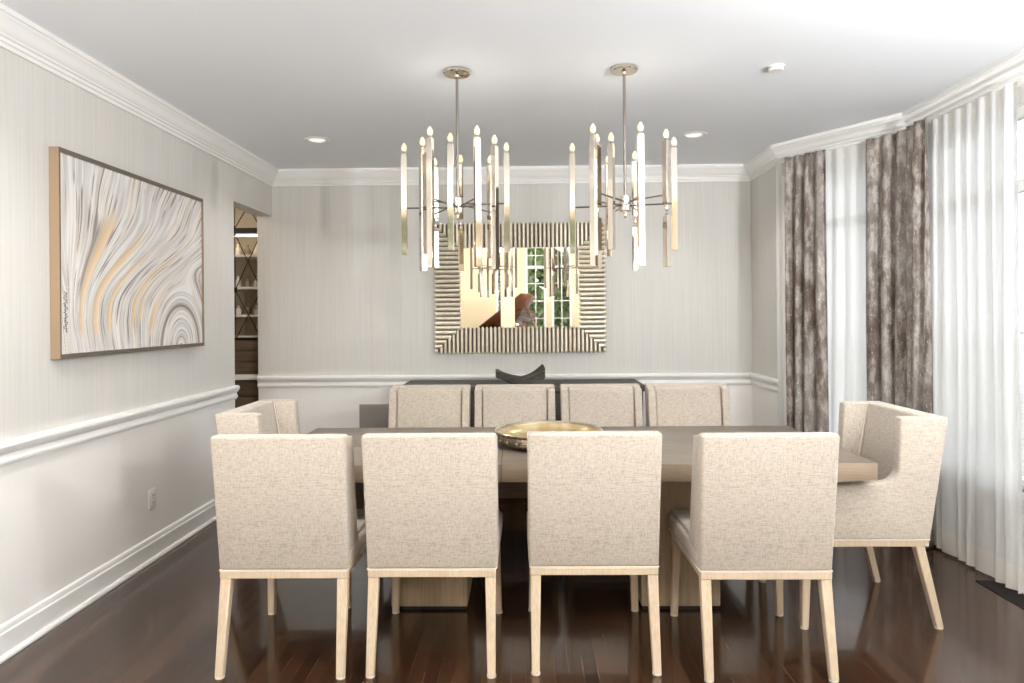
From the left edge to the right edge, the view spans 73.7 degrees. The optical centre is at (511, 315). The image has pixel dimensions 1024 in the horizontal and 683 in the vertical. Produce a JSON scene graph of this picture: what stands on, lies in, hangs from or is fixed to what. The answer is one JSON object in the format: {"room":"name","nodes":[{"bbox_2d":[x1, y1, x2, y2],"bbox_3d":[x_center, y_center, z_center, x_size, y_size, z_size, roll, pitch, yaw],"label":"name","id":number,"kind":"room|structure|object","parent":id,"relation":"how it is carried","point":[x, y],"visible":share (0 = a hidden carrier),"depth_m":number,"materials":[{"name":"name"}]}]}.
{"room":"dining room","nodes":[
{"label":"dining room","id":0,"kind":"room"},
{"bbox_2d":[0,47,271,624],"bbox_3d":[-2.208,0.082,2.601,0.132,2.690,6.730,0,0,1],"label":"wall","id":1,"kind":"structure","parent":0,"point":[65,514],"depth_m":3.40,"materials":[{"name":"white paint"}]},
{"bbox_2d":[0,498,215,663],"bbox_3d":[-2.121,1.356,2.202,0.034,0.139,5.935,0,0,1],"label":"baseboard","id":2,"kind":"structure","parent":1,"relation":"attached to","point":[28,626],"depth_m":3.43,"materials":[{"name":"white paint"}]},
{"bbox_2d":[0,385,239,466],"bbox_3d":[-2.126,0.577,2.203,0.037,0.106,5.937,0,0,1],"label":"trim","id":3,"kind":"structure","parent":1,"relation":"attached to","point":[14,450],"depth_m":3.50,"materials":[{"name":"white paint"}]},
{"bbox_2d":[49,146,203,358],"bbox_3d":[-2.100,-0.290,3.864,0.048,0.982,1.424,0,0,1],"label":"framed painting","id":4,"kind":"object","parent":1,"relation":"attached to","point":[126,249],"visible":1,"depth_m":3.63,"materials":[{"name":"multicoloured paint"}]},
{"bbox_2d":[149,487,155,509],"bbox_3d":[-2.107,1.072,4.005,0.009,0.116,0.072,0,0,1],"label":"wall outlet","id":5,"kind":"object","parent":1,"relation":"attached to","point":[152,493],"visible":1,"depth_m":4.00,"materials":[{"name":"white plastic"}]},
{"bbox_2d":[257,181,752,433],"bbox_3d":[-0.023,0.065,5.991,4.392,2.690,0.120,0,0,1],"label":"wall","id":6,"kind":"structure","parent":0,"point":[338,294],"depth_m":5.94,"materials":[{"name":"white paint"}]},
{"bbox_2d":[359,404,388,427],"bbox_3d":[-1.198,0.879,5.941,0.260,0.220,0.016,0,0,1],"label":"air vent","id":7,"kind":"object","parent":6,"relation":"in","point":[370,415],"visible":0.8,"depth_m":5.94,"materials":[{"name":"grey metal"}]},
{"bbox_2d":[257,373,779,392],"bbox_3d":[-0.076,0.561,5.587,4.292,0.106,0.690,0,0,1],"label":"trim","id":8,"kind":"structure","parent":6,"relation":"attached to","point":[313,381],"depth_m":5.91,"materials":[{"name":"white paint"}]},
{"bbox_2d":[434,222,605,353],"bbox_3d":[0.068,-0.242,5.896,1.470,1.124,0.065,0,0,1],"label":"mirror","id":9,"kind":"object","parent":6,"relation":"attached to","point":[542,296],"visible":0.84,"depth_m":5.88,"materials":[{"name":"mirror"}]},
{"bbox_2d":[0,0,1023,168],"bbox_3d":[-0.461,-1.326,3.108,7.400,0.100,7.800,0,0,1],"label":"ceiling","id":10,"kind":"structure","parent":0,"point":[366,77],"depth_m":3.47,"materials":[{"name":"white paint"}]},
{"bbox_2d":[304,136,329,142],"bbox_3d":[-1.404,-1.266,4.919,0.184,0.006,0.184,0,0,1],"label":"recessed light","id":11,"kind":"object","parent":10,"relation":"in","point":[313,139],"visible":1,"depth_m":4.91,"materials":[{"name":"white paint"}]},
{"bbox_2d":[401,66,509,270],"bbox_3d":[-0.296,-0.753,3.580,0.564,1.050,0.687,0,0,1],"label":"chandelier","id":12,"kind":"object","parent":10,"relation":"hanging from","point":[428,207],"visible":1,"depth_m":3.43,"materials":[{"name":"silver metal"}]},
{"bbox_2d":[569,63,677,269],"bbox_3d":[0.573,-0.761,3.542,0.546,1.048,0.692,0,0,1],"label":"chandelier","id":13,"kind":"object","parent":10,"relation":"hanging from","point":[669,186],"visible":1,"depth_m":3.39,"materials":[{"name":"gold metal"}]},
{"bbox_2d":[681,131,706,137],"bbox_3d":[1.296,-1.287,4.864,0.184,0.006,0.184,0,0,1],"label":"recessed light","id":14,"kind":"object","parent":10,"relation":"in","point":[694,134],"visible":1,"depth_m":4.86,"materials":[{"name":"white paint"}]},
{"bbox_2d":[767,63,784,72],"bbox_3d":[1.365,-1.276,3.530,0.086,0.027,0.086,0,0,1],"label":"smoke detector","id":15,"kind":"object","parent":10,"relation":"attached to","point":[774,68],"visible":1,"depth_m":3.51,"materials":[{"name":"white plastic"}]},
{"bbox_2d":[0,498,1023,682],"bbox_3d":[-0.215,1.462,1.454,7.900,0.100,11.100,0,0,1],"label":"floor","id":16,"kind":"structure","parent":0,"point":[160,624],"depth_m":3.05,"materials":[{"name":"brown wood"}]},
{"bbox_2d":[234,208,258,407],"bbox_3d":[-2.718,0.102,6.300,1.020,2.660,0.470,0,0,1],"label":"display cabinet","id":17,"kind":"object","parent":16,"relation":"on","point":[245,224],"visible":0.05,"depth_m":6.14,"materials":[{"name":"brown wood"}]},
{"bbox_2d":[235,244,240,254],"bbox_3d":[-2.524,-0.605,6.291,0.052,0.108,0.051,0,0,1],"label":"bottle","id":18,"kind":"object","parent":17,"relation":"on","point":[237,250],"visible":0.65,"depth_m":6.27,"materials":[{"name":"white ceramic"}]},
{"bbox_2d":[236,276,240,286],"bbox_3d":[-2.522,-0.314,6.291,0.052,0.106,0.051,0,0,1],"label":"bottle","id":19,"kind":"object","parent":17,"relation":"on","point":[237,280],"visible":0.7,"depth_m":6.27,"materials":[{"name":"white"}]},
{"bbox_2d":[236,306,241,314],"bbox_3d":[-2.519,-0.052,6.291,0.052,0.081,0.051,0,0,1],"label":"bottle","id":20,"kind":"object","parent":17,"relation":"on","point":[238,310],"visible":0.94,"depth_m":6.27,"materials":[{"name":"white glass"}]},
{"bbox_2d":[234,254,256,260],"bbox_3d":[-2.723,-0.537,6.330,0.960,0.022,0.370,0,0,1],"label":"shelf","id":21,"kind":"object","parent":17,"relation":"attached to","point":[254,256],"depth_m":6.20,"materials":[{"name":"white wood"}]},
{"bbox_2d":[235,234,256,236],"bbox_3d":[-2.727,-0.721,6.165,0.920,0.015,0.020,0,0,1],"label":"light","id":22,"kind":"object","parent":17,"relation":"attached to","point":[256,234],"depth_m":6.15,"materials":[{"name":"beige"}]},
{"bbox_2d":[234,314,257,316],"bbox_3d":[-2.719,0.003,6.330,0.960,0.022,0.370,0,0,1],"label":"shelf","id":23,"kind":"object","parent":17,"relation":"attached to","point":[242,315],"depth_m":6.14,"materials":[{"name":"white wood"}]},
{"bbox_2d":[235,374,257,379],"bbox_3d":[-2.715,0.550,6.300,1.020,0.047,0.470,0,0,1],"label":"countertop","id":24,"kind":"structure","parent":17,"relation":"on","point":[237,376],"depth_m":6.06,"materials":[{"name":"white stone"}]},
{"bbox_2d":[236,335,257,337],"bbox_3d":[-2.717,0.193,6.330,0.960,0.022,0.370,0,0,1],"label":"shelf","id":25,"kind":"object","parent":17,"relation":"attached to","point":[239,336],"depth_m":6.14,"materials":[{"name":"white wood"}]},
{"bbox_2d":[237,287,257,290],"bbox_3d":[-2.720,-0.247,6.330,0.960,0.022,0.370,0,0,1],"label":"shelf","id":26,"kind":"object","parent":17,"relation":"attached to","point":[238,288],"depth_m":6.17,"materials":[{"name":"white wood"}]},
{"bbox_2d":[245,276,250,286],"bbox_3d":[-2.432,-0.312,6.290,0.052,0.100,0.051,0,0,1],"label":"bottle","id":27,"kind":"object","parent":17,"relation":"on","point":[247,282],"visible":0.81,"depth_m":6.27,"materials":[{"name":"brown glass"}]},
{"bbox_2d":[245,304,250,314],"bbox_3d":[-2.430,-0.058,6.290,0.052,0.093,0.051,0,0,1],"label":"bottle","id":28,"kind":"object","parent":17,"relation":"on","point":[248,308],"visible":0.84,"depth_m":6.27,"materials":[{"name":"clear glass"}]},
{"bbox_2d":[245,245,250,253],"bbox_3d":[-2.434,-0.603,6.290,0.052,0.101,0.051,0,0,1],"label":"bottle","id":29,"kind":"object","parent":17,"relation":"on","point":[247,250],"visible":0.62,"depth_m":6.27,"materials":[{"name":"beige glass"}]},
{"bbox_2d":[210,434,366,679],"bbox_3d":[-0.907,0.943,2.965,0.536,0.949,0.616,0,0,1],"label":"dining chair","id":30,"kind":"object","parent":16,"relation":"on","point":[285,504],"visible":0.88,"depth_m":2.69,"materials":[{"name":"fabric"}]},
{"bbox_2d":[356,509,365,532],"bbox_3d":[-0.906,0.932,3.038,0.504,0.030,0.436,0,0,1],"label":"seat cushion","id":31,"kind":"object","parent":30,"relation":"on","point":[361,525],"depth_m":3.05,"materials":[{"name":"fabric"}]},
{"bbox_2d":[215,399,364,608],"bbox_3d":[-1.101,0.946,3.593,0.659,0.945,0.600,0,0,1],"label":"armchair","id":32,"kind":"object","parent":16,"relation":"on","point":[264,416],"visible":0.16,"depth_m":3.62,"materials":[{"name":"fabric"}]},
{"bbox_2d":[388,384,470,427],"bbox_3d":[-0.543,0.940,4.317,0.536,0.949,0.616,0,0,1],"label":"dining chair","id":33,"kind":"object","parent":16,"relation":"on","point":[410,406],"visible":0.19,"depth_m":4.49,"materials":[{"name":"fabric"}]},
{"bbox_2d":[361,433,502,678],"bbox_3d":[-0.317,0.938,2.965,0.536,0.949,0.616,0,0,1],"label":"dining chair","id":34,"kind":"object","parent":16,"relation":"on","point":[431,499],"visible":1,"depth_m":2.69,"materials":[{"name":"fabric"}]},
{"bbox_2d":[474,384,554,426],"bbox_3d":[0.019,0.935,4.308,0.536,0.949,0.616,0,0,1],"label":"dining chair","id":35,"kind":"object","parent":16,"relation":"on","point":[496,405],"visible":0.2,"depth_m":4.48,"materials":[{"name":"fabric"}]},
{"bbox_2d":[403,379,644,426],"bbox_3d":[0.086,0.979,5.592,1.930,0.860,0.585,0,0,1],"label":"sideboard","id":36,"kind":"object","parent":16,"relation":"on","point":[557,382],"visible":0.04,"depth_m":5.58,"materials":[{"name":"brown wood"}]},
{"bbox_2d":[495,364,544,383],"bbox_3d":[0.067,0.471,5.500,0.400,0.154,0.210,0,0,1],"label":"bowl","id":37,"kind":"object","parent":36,"relation":"on","point":[538,374],"visible":0.94,"depth_m":5.41,"materials":[{"name":"brown wood"}]},
{"bbox_2d":[308,426,877,608],"bbox_3d":[0.224,1.028,3.487,2.746,0.760,1.010,0,0,1],"label":"dining table","id":38,"kind":"object","parent":16,"relation":"on","point":[677,441],"visible":0.27,"depth_m":3.26,"materials":[{"name":"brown wood"}]},
{"bbox_2d":[494,420,602,450],"bbox_3d":[0.185,0.609,3.453,0.561,0.077,0.561,0,0,1],"label":"brass bowl","id":39,"kind":"object","parent":38,"relation":"on","point":[511,435],"visible":0.59,"depth_m":3.62,"materials":[{"name":"gold metal"}]},
{"bbox_2d":[526,431,661,675],"bbox_3d":[0.332,0.933,2.975,0.536,0.949,0.616,0,0,1],"label":"dining chair","id":40,"kind":"object","parent":16,"relation":"on","point":[594,496],"visible":1,"depth_m":2.70,"materials":[{"name":"fabric"}]},
{"bbox_2d":[560,383,642,426],"bbox_3d":[0.587,0.931,4.298,0.536,0.949,0.616,0,0,1],"label":"dining chair","id":41,"kind":"object","parent":16,"relation":"on","point":[601,405],"visible":0.23,"depth_m":4.47,"materials":[{"name":"fabric"}]},
{"bbox_2d":[645,383,730,425],"bbox_3d":[1.155,0.926,4.289,0.536,0.949,0.616,0,0,1],"label":"dining chair","id":42,"kind":"object","parent":16,"relation":"on","point":[666,404],"visible":0.23,"depth_m":4.46,"materials":[{"name":"fabric"}]},
{"bbox_2d":[668,432,839,682],"bbox_3d":[0.997,0.928,2.914,0.536,0.949,0.616,0,0,1],"label":"dining chair","id":43,"kind":"object","parent":16,"relation":"on","point":[763,504],"visible":1,"depth_m":2.64,"materials":[{"name":"fabric"}]},
{"bbox_2d":[672,509,689,534],"bbox_3d":[0.999,0.917,2.988,0.504,0.030,0.436,0,0,1],"label":"seat cushion","id":44,"kind":"object","parent":43,"relation":"on","point":[680,517],"depth_m":3.07,"materials":[{"name":"fabric"}]},
{"bbox_2d":[759,401,947,629],"bbox_3d":[1.614,0.925,3.327,0.659,0.945,0.600,0,0,1],"label":"armchair","id":45,"kind":"object","parent":16,"relation":"on","point":[896,509],"visible":0.68,"depth_m":3.03,"materials":[{"name":"fabric"}]},
{"bbox_2d":[975,580,1023,608],"bbox_3d":[2.484,1.387,3.271,0.120,0.005,0.620,0,0,1],"label":"floor vent","id":46,"kind":"object","parent":16,"relation":"in","point":[1012,595],"visible":0.88,"depth_m":3.43,"materials":[{"name":"black metal"}]},
{"bbox_2d":[751,167,777,425],"bbox_3d":[2.116,0.048,5.552,0.100,2.690,0.690,0,0,1],"label":"wall","id":47,"kind":"structure","parent":0,"point":[763,188],"depth_m":5.59,"materials":[{"name":"white paint"}]},
{"bbox_2d":[0,2,1023,186],"bbox_3d":[0.200,-1.214,2.562,4.704,0.134,6.730,0,0,1],"label":"trim","id":48,"kind":"structure","parent":47,"relation":"attached to","point":[20,36],"depth_m":4.50,"materials":[{"name":"white paint"}]},
{"bbox_2d":[780,72,1023,159],"bbox_3d":[2.425,-1.171,3.057,0.420,0.012,4.173,0,0,-6],"label":"track","id":49,"kind":"object","parent":47,"relation":"attached to","point":[1021,74],"visible":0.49,"depth_m":3.78,"materials":[{"name":"white metal"}]},
{"bbox_2d":[784,149,828,431],"bbox_3d":[2.119,0.110,4.907,0.095,2.546,0.324,0,0,-36],"label":"drape","id":50,"kind":"object","parent":49,"relation":"hanging from","point":[806,324],"visible":0.73,"depth_m":4.87,"materials":[{"name":"fabric"}]},
{"bbox_2d":[826,143,866,433],"bbox_3d":[2.294,0.107,4.745,0.040,2.540,0.830,0,0,-33],"label":"sheer curtain","id":51,"kind":"object","parent":49,"relation":"hanging from","point":[845,167],"visible":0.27,"depth_m":4.71,"materials":[{"name":"white fabric"}]},
{"bbox_2d":[866,118,932,547],"bbox_3d":[2.438,0.108,4.278,0.132,2.546,0.511,0,0,-9],"label":"drape","id":52,"kind":"object","parent":49,"relation":"hanging from","point":[899,360],"visible":0.69,"depth_m":4.29,"materials":[{"name":"fabric"}]},
{"bbox_2d":[926,81,1023,593],"bbox_3d":[2.521,0.105,3.835,0.054,2.540,0.911,0,0,1],"label":"sheer curtain","id":53,"kind":"object","parent":49,"relation":"hanging from","point":[972,149],"visible":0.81,"depth_m":3.66,"materials":[{"name":"white fabric"}]},
{"bbox_2d":[782,163,786,425],"bbox_3d":[2.376,0.046,4.831,0.120,2.690,0.976,0,0,-33],"label":"wall","id":54,"kind":"structure","parent":0,"point":[783,164],"depth_m":5.19,"materials":[{"name":"white paint"}]},
{"bbox_2d":[776,163,783,425],"bbox_3d":[2.061,0.114,5.232,0.042,2.560,0.060,0,0,1],"label":"trim","id":55,"kind":"structure","parent":54,"relation":"attached to","point":[779,267],"depth_m":5.20,"materials":[{"name":"white paint"}]},
{"bbox_2d":[1017,84,1023,540],"bbox_3d":[2.623,0.044,2.608,0.120,2.690,3.560,0,0,1],"label":"wall","id":56,"kind":"structure","parent":0,"point":[1020,89],"depth_m":3.45,"materials":[{"name":"white paint"}]},
{"bbox_2d":[1017,105,1023,499],"bbox_3d":[2.611,-0.076,3.779,0.120,1.990,1.060,0,0,1],"label":"window","id":57,"kind":"structure","parent":56,"relation":"in","point":[1020,109],"depth_m":3.50,"materials":[{"name":"white paint"}]},
{"label":"outside","id":58,"kind":"structure","parent":0,"visible":0},
{"bbox_2d":[1020,339,1023,475],"bbox_3d":[2.514,1.790,-0.040,85.000,0.100,90.000,0,0,1],"label":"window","id":59,"kind":"structure","parent":58,"point":[1021,340],"depth_m":14.36,"materials":[{"name":"white glass"}]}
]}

